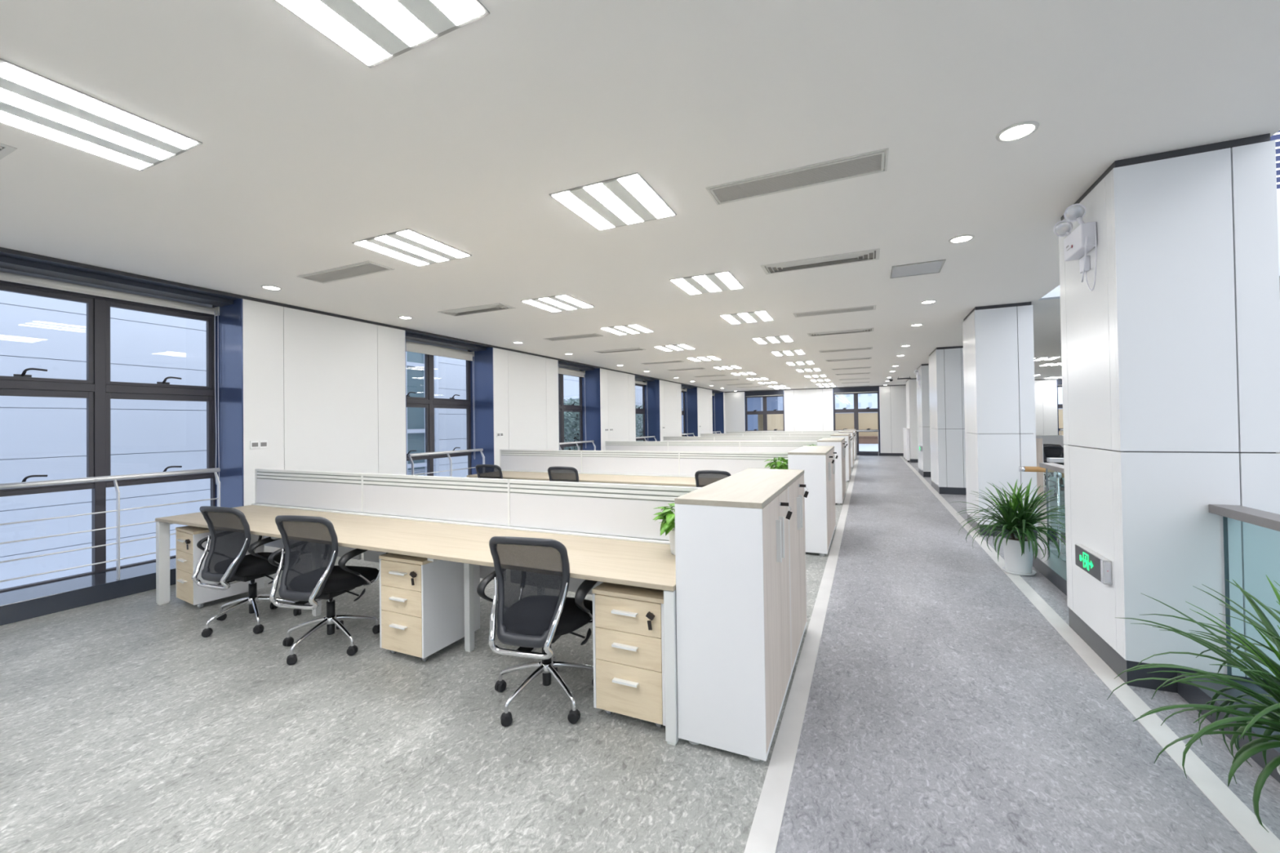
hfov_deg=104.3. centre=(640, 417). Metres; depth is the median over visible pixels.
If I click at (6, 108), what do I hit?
diffuser
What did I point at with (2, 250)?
trim
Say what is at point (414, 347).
roller blind
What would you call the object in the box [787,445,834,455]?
cabinet top
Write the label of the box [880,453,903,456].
baseboard
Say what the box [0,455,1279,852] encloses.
floor
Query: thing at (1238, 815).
floor stripe
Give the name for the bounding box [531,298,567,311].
diffuser
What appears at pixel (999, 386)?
pillar
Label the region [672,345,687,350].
diffuser
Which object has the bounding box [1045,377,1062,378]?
recessed light
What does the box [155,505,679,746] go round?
desk
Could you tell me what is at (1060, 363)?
recessed light
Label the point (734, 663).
storage cabinet
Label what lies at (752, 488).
cabinet top
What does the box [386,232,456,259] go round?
diffuser
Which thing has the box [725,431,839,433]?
screen
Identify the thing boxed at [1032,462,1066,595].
glass balustrade
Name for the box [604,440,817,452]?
screen
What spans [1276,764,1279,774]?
pot
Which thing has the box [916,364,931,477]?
pillar
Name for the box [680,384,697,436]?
window
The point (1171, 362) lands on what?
pillar
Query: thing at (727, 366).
recessed light
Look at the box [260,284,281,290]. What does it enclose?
recessed light
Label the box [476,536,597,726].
office chair
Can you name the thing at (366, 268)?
ceiling vent
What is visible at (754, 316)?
diffuser
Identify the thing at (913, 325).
recessed light
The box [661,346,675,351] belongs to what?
diffuser
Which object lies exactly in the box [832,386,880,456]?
window
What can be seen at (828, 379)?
recessed light
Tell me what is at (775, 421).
wall
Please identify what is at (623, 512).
screen
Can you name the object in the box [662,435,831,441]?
screen
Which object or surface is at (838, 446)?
storage cabinet
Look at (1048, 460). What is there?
glass balustrade
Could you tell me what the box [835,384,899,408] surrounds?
building
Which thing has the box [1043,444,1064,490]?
office chair
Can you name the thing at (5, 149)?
ceiling vent
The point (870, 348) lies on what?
ceiling vent
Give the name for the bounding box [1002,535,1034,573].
pot
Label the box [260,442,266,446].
socket
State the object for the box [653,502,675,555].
pothos
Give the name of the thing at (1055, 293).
wall
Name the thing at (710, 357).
recessed light
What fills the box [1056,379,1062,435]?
window
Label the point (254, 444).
socket
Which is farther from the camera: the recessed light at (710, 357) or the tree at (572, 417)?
the tree at (572, 417)
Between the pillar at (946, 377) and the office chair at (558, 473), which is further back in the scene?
the pillar at (946, 377)
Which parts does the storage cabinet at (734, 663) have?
board, door, handle, handle, door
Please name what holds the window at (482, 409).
in the wall at (325, 393)
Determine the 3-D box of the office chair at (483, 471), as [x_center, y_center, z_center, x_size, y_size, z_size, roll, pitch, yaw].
[-2.147,1.142,7.412,0.640,0.942,0.609,-1,-1,20]
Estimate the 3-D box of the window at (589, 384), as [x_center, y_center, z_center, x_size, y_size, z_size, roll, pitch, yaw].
[-1.661,0.182,11.863,0.591,2.947,1.883,-1,-1,25]
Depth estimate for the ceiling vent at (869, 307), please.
6.56 m
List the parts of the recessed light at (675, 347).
frame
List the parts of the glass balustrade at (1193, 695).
rail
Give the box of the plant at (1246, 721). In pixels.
[1106,574,1279,852]
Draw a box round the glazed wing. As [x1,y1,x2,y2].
[681,390,782,433]
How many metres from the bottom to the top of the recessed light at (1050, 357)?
0.010 m
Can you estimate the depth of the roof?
16.44 m
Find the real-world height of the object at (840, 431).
0.025 m
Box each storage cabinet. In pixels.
[675,486,791,761]
[787,451,834,555]
[788,473,808,673]
[817,440,846,505]
[830,448,837,537]
[831,435,851,481]
[838,432,854,468]
[843,430,857,460]
[843,439,847,496]
[849,434,852,477]
[1035,437,1044,497]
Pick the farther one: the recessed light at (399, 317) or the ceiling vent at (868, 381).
the ceiling vent at (868, 381)
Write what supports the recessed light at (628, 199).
in the ceiling
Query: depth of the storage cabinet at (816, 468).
5.54 m
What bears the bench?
on the terrace
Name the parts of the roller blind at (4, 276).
cord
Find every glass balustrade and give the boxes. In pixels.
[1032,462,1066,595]
[1046,457,1066,542]
[1177,504,1279,782]
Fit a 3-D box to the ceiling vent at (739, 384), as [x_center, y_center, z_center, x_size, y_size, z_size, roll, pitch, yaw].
[3.818,-1.283,19.086,1.010,0.009,0.260,-1,-1,25]
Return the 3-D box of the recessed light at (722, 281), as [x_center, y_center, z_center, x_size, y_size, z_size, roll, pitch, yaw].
[0.706,-1.396,5.187,0.614,0.010,0.644,-1,-1,25]
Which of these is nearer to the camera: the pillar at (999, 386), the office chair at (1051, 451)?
the pillar at (999, 386)
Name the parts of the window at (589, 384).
sash, sash, frame, sash, sash, handrail, guard railing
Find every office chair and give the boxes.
[191,506,301,637]
[267,515,388,665]
[475,464,502,479]
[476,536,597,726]
[547,466,578,482]
[694,470,731,487]
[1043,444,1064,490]
[1043,445,1064,496]
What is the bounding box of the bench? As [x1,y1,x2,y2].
[858,435,878,444]
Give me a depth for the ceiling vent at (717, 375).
15.43 m
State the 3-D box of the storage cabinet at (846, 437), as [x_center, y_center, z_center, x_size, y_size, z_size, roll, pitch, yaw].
[5.103,1.010,12.579,0.467,1.121,0.799,-1,-1,25]
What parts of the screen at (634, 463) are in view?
post, slat rail, rail, slat rail, rail, post, slat rail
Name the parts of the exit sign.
plate, panel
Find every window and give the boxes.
[0,252,244,626]
[404,330,493,477]
[558,360,600,450]
[635,375,660,441]
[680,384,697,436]
[711,390,724,433]
[744,390,784,431]
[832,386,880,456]
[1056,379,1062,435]
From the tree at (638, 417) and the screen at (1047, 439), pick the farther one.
the tree at (638, 417)
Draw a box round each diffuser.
[0,76,183,154]
[0,100,159,164]
[319,0,409,54]
[365,238,436,263]
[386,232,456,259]
[396,0,456,35]
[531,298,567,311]
[548,296,582,308]
[568,187,627,226]
[602,179,657,221]
[608,327,631,333]
[622,325,644,333]
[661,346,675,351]
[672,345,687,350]
[682,277,710,293]
[705,274,731,290]
[730,314,746,323]
[746,311,763,321]
[760,337,772,343]
[774,336,785,342]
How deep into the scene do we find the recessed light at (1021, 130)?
2.50 m
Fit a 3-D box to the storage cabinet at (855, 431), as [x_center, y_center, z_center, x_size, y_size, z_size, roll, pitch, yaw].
[8.140,1.043,19.239,0.467,1.121,0.799,-1,-1,25]
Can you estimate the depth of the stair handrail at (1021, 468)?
5.86 m
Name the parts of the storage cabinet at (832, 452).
door, handle, door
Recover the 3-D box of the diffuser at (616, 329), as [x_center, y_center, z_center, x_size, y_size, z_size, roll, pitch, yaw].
[-0.303,-1.353,7.713,0.104,0.010,0.612,-1,-1,25]
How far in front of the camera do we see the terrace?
28.06 m
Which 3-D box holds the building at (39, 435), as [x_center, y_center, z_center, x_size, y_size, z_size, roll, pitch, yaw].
[-7.518,1.231,6.719,0.505,8.900,46.000,-1,-1,25]
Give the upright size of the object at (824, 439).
0.025 m
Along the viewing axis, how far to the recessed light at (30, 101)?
2.32 m
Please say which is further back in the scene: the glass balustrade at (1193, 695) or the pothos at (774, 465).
the pothos at (774, 465)
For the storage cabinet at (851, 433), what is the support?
on the floor
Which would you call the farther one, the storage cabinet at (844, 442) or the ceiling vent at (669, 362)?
the ceiling vent at (669, 362)
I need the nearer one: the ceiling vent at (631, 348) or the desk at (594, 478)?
the desk at (594, 478)
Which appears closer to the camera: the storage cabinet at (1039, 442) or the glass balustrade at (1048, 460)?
the glass balustrade at (1048, 460)
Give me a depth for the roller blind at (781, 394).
22.95 m
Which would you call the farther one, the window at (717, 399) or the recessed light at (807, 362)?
the window at (717, 399)
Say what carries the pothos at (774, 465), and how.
on the desk at (594, 478)
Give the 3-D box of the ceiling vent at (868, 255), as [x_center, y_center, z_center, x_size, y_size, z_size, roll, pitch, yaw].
[1.630,-1.415,4.539,1.000,0.012,0.300,-1,-1,25]
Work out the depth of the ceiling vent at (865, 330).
8.11 m
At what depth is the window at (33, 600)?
4.74 m
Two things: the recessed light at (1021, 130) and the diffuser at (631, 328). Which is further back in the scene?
the diffuser at (631, 328)
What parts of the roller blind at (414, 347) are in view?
cord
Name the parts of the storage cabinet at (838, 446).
door, door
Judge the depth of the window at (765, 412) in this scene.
23.02 m
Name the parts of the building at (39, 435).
bay glass, bay frame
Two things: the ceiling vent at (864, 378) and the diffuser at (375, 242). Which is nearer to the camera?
the diffuser at (375, 242)
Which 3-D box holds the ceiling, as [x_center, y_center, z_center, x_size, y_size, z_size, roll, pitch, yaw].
[5.655,-1.583,8.420,15.640,0.300,26.400,-1,-1,25]
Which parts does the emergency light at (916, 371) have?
casing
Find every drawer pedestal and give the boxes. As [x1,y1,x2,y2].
[175,525,264,608]
[378,552,479,661]
[591,582,665,728]
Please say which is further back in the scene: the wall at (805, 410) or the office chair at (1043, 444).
the wall at (805, 410)
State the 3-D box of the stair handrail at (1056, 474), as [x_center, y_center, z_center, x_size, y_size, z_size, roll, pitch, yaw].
[4.901,1.175,5.035,1.100,1.228,0.066,-1,-1,25]
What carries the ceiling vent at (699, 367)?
in the ceiling
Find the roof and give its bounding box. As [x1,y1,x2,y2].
[564,395,579,404]
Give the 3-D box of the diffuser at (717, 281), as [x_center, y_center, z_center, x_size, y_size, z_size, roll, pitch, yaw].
[0.811,-1.398,5.139,0.104,0.010,0.612,-1,-1,25]
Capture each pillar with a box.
[906,377,918,462]
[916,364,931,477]
[928,346,966,494]
[962,302,1037,538]
[1058,133,1279,693]
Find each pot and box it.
[668,528,675,555]
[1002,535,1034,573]
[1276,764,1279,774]
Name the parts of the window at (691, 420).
sash, sash, frame, guard railing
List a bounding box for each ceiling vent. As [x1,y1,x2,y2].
[0,142,17,159]
[296,260,395,284]
[437,302,515,316]
[544,333,603,341]
[594,347,645,353]
[641,360,682,364]
[667,367,705,370]
[693,374,725,377]
[705,147,888,204]
[710,378,738,381]
[726,383,753,385]
[760,248,879,274]
[792,305,875,317]
[807,328,874,336]
[818,346,872,352]
[825,356,871,361]
[832,366,871,369]
[835,372,871,374]
[839,377,869,380]
[841,381,870,383]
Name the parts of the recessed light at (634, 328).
frame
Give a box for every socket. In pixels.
[252,442,257,446]
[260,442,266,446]
[1079,255,1090,273]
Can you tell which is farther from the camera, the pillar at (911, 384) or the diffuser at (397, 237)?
the pillar at (911, 384)
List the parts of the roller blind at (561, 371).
cord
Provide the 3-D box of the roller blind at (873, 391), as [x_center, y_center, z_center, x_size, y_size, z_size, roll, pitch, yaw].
[9.265,-1.109,21.389,1.720,0.068,0.070,-1,-1,25]
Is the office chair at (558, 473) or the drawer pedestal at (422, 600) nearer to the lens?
the drawer pedestal at (422, 600)
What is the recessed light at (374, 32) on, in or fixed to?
in the ceiling
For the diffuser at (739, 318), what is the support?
attached to the recessed light at (757, 316)
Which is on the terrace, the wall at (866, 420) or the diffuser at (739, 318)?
the wall at (866, 420)
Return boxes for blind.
[0,271,219,484]
[405,341,475,459]
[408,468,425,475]
[558,367,586,431]
[635,380,648,440]
[681,388,687,414]
[746,394,783,396]
[834,391,877,393]
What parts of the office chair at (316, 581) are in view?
armrest, leg, frame, support plate, leg, leg, seat, lever, leg, armrest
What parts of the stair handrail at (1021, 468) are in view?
rail, post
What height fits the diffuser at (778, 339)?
0.010 m
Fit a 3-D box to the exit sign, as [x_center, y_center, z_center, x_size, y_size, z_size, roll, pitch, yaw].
[2.833,0.911,3.117,0.042,0.140,0.439,-1,-1,25]
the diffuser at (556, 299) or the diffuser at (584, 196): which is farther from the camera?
the diffuser at (556, 299)
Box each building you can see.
[0,290,643,589]
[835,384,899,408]
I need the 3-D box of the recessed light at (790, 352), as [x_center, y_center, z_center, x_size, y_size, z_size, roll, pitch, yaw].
[3.131,-1.370,10.506,0.614,0.010,0.644,-1,-1,25]
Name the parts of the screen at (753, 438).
slat rail, slat rail, rail, slat rail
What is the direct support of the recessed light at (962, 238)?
in the ceiling
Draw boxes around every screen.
[251,468,701,544]
[499,449,787,477]
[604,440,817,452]
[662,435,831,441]
[700,432,838,436]
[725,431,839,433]
[1035,435,1066,447]
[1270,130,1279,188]
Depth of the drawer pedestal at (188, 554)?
4.20 m
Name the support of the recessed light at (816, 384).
in the ceiling
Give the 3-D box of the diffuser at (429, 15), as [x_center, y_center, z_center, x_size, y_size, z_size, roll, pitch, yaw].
[-0.834,-1.416,1.530,0.104,0.010,0.612,-1,-1,25]
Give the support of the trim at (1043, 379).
attached to the wall at (805, 410)
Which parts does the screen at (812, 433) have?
slat rail, slat rail, slat rail, rail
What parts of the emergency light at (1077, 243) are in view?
casing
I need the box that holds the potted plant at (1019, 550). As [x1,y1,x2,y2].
[951,478,1066,576]
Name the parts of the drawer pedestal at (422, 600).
handle, handle, handle, drawer, drawer, drawer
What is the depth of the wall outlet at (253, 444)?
5.50 m
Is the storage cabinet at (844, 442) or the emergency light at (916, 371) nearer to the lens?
the storage cabinet at (844, 442)
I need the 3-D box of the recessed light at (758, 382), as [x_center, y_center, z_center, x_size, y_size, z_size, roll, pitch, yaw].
[4.739,-1.302,18.490,0.614,0.010,0.644,-1,-1,25]
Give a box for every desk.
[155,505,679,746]
[466,471,708,487]
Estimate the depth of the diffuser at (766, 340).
8.84 m
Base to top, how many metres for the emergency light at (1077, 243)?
0.550 m
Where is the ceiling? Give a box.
[0,0,1279,391]
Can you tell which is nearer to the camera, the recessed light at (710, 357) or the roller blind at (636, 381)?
the recessed light at (710, 357)
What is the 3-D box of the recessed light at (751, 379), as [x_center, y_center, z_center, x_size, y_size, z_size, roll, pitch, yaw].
[3.959,-1.310,16.780,0.614,0.010,0.644,-1,-1,25]
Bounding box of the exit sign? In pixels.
[1075,543,1111,585]
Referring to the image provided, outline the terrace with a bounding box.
[858,444,887,456]
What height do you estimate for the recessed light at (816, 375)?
0.010 m
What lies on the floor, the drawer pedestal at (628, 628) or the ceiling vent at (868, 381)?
the drawer pedestal at (628, 628)
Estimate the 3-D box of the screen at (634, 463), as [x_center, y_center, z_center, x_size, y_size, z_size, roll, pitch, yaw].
[-0.168,0.666,7.345,4.776,0.355,0.110,-1,-1,25]
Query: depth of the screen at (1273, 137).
5.22 m
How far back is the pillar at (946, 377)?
9.94 m
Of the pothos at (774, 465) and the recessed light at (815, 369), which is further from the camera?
the recessed light at (815, 369)
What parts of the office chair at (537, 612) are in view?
armrest, leg, leg, support plate, frame, seat, leg, leg, leg, lever, armrest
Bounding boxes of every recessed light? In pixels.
[0,57,202,170]
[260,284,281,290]
[274,0,489,67]
[351,228,471,266]
[398,315,413,319]
[520,294,594,311]
[549,172,676,230]
[600,324,653,334]
[654,343,694,351]
[669,271,744,294]
[686,355,720,361]
[714,365,741,369]
[719,310,773,324]
[730,372,755,375]
[747,377,768,380]
[751,335,793,343]
[758,382,776,383]
[768,385,785,386]
[770,349,805,355]
[786,360,814,365]
[796,368,820,372]
[804,374,826,377]
[811,378,829,381]
[816,383,833,385]
[910,324,923,326]
[920,299,937,303]
[948,234,974,243]
[995,120,1039,142]
[1034,356,1059,360]
[1040,362,1062,366]
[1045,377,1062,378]
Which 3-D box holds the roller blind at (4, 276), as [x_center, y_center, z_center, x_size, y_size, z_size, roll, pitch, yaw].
[-5.113,-0.249,4.721,0.099,1.993,1.859,-1,-1,25]
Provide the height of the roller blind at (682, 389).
1.993 m
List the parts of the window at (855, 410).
handrail, guard railing, sill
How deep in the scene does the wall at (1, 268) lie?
4.97 m
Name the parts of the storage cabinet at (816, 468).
board, door, handle, door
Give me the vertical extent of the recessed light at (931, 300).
0.008 m
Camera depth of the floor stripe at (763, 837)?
2.44 m
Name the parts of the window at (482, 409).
post, sash, sash, frame, handrail, guard railing, post, sash, sash, post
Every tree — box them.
[559,397,580,450]
[635,404,643,440]
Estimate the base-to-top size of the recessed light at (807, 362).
0.010 m
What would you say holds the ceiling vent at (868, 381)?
in the ceiling
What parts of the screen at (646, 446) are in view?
rail, slat rail, slat rail, slat rail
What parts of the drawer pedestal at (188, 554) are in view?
handle, handle, handle, drawer, drawer, drawer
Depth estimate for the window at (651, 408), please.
16.29 m
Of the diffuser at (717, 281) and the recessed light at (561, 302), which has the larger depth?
the recessed light at (561, 302)
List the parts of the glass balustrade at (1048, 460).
rail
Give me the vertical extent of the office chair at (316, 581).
0.942 m
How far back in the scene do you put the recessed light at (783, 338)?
8.75 m
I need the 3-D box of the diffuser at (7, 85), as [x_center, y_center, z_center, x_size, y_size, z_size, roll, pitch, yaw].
[-2.517,-1.383,2.297,0.104,0.010,0.612,-1,-1,25]
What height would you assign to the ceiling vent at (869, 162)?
0.009 m
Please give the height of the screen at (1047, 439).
0.355 m
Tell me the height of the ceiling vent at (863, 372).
0.012 m
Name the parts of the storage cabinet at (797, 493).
door, handle, board, handle, door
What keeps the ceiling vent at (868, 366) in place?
in the ceiling
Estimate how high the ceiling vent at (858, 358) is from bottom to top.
0.012 m
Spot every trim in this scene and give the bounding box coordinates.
[0,247,724,392]
[724,378,1062,392]
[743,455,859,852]
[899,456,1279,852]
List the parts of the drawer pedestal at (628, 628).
handle, handle, handle, drawer, drawer, drawer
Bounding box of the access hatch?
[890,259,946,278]
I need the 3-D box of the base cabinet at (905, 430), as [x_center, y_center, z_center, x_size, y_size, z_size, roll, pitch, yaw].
[9.829,0.975,18.374,0.090,1.190,1.900,-1,-1,25]
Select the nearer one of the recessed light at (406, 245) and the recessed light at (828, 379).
the recessed light at (406, 245)
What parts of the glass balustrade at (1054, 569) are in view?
rail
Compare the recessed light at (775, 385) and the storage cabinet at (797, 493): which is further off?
the recessed light at (775, 385)
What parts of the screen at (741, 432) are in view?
slat rail, rail, slat rail, slat rail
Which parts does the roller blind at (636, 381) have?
cord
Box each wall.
[0,267,683,388]
[212,298,725,553]
[724,379,1057,453]
[757,413,783,430]
[835,408,1063,435]
[1038,188,1279,300]
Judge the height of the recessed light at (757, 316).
0.010 m
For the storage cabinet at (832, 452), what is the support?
on the floor
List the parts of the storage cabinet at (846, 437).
door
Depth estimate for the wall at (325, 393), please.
6.57 m
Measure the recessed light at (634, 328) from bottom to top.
0.010 m
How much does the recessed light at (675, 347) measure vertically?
0.010 m
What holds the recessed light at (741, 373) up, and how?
in the ceiling
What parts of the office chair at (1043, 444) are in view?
frame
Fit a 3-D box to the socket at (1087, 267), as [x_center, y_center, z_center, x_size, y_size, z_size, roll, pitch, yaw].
[2.822,-0.974,3.158,0.030,0.090,0.080,-1,-1,25]
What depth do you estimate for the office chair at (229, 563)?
3.66 m
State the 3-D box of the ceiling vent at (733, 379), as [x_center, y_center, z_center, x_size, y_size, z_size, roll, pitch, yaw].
[2.886,-1.292,17.042,1.000,0.012,0.300,-1,-1,25]
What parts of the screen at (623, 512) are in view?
post, slat rail, post, slat rail, rail, rail, post, slat rail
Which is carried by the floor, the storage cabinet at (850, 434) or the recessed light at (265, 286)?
the storage cabinet at (850, 434)
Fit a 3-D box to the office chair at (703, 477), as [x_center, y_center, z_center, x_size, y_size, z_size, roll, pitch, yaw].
[0.926,1.084,6.031,0.642,0.942,0.608,-1,-1,21]
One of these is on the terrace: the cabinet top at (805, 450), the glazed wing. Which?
the glazed wing
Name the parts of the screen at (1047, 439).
rail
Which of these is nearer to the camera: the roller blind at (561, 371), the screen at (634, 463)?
the screen at (634, 463)
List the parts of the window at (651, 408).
sash, frame, sash, handrail, guard railing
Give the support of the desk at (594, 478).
on the floor
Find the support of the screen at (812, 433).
on the desk
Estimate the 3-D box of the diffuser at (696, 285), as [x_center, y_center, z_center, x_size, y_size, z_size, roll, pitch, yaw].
[0.600,-1.394,5.235,0.104,0.010,0.612,-1,-1,25]
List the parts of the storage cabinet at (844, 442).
door, door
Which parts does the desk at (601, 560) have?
leg, modesty panel, leg, modesty panel, leg, modesty panel, leg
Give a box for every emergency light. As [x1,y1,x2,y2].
[914,369,920,388]
[1053,203,1097,290]
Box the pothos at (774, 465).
[764,457,787,469]
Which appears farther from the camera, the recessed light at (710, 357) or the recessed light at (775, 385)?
the recessed light at (775, 385)
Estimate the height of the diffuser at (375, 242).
0.010 m
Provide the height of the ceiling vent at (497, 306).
0.012 m
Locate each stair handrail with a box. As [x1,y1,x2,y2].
[1018,466,1061,551]
[1053,471,1064,478]
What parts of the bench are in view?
seat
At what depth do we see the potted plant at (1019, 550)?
4.76 m
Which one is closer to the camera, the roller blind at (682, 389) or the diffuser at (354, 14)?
the diffuser at (354, 14)
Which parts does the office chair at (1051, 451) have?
frame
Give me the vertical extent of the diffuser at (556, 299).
0.010 m
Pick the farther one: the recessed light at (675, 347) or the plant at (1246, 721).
the recessed light at (675, 347)
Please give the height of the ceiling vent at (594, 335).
0.009 m
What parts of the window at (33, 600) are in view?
handle, handle, sash, sash, sill, guard railing, handrail, post, sash, sash, handle, handle, post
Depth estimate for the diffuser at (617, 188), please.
3.20 m
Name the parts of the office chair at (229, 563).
frame, support plate, leg, armrest, leg, seat, leg, leg, armrest, lever, leg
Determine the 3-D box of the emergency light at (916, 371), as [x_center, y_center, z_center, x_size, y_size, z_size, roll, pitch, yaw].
[7.419,-1.013,13.323,0.137,0.550,0.347,-1,-1,25]

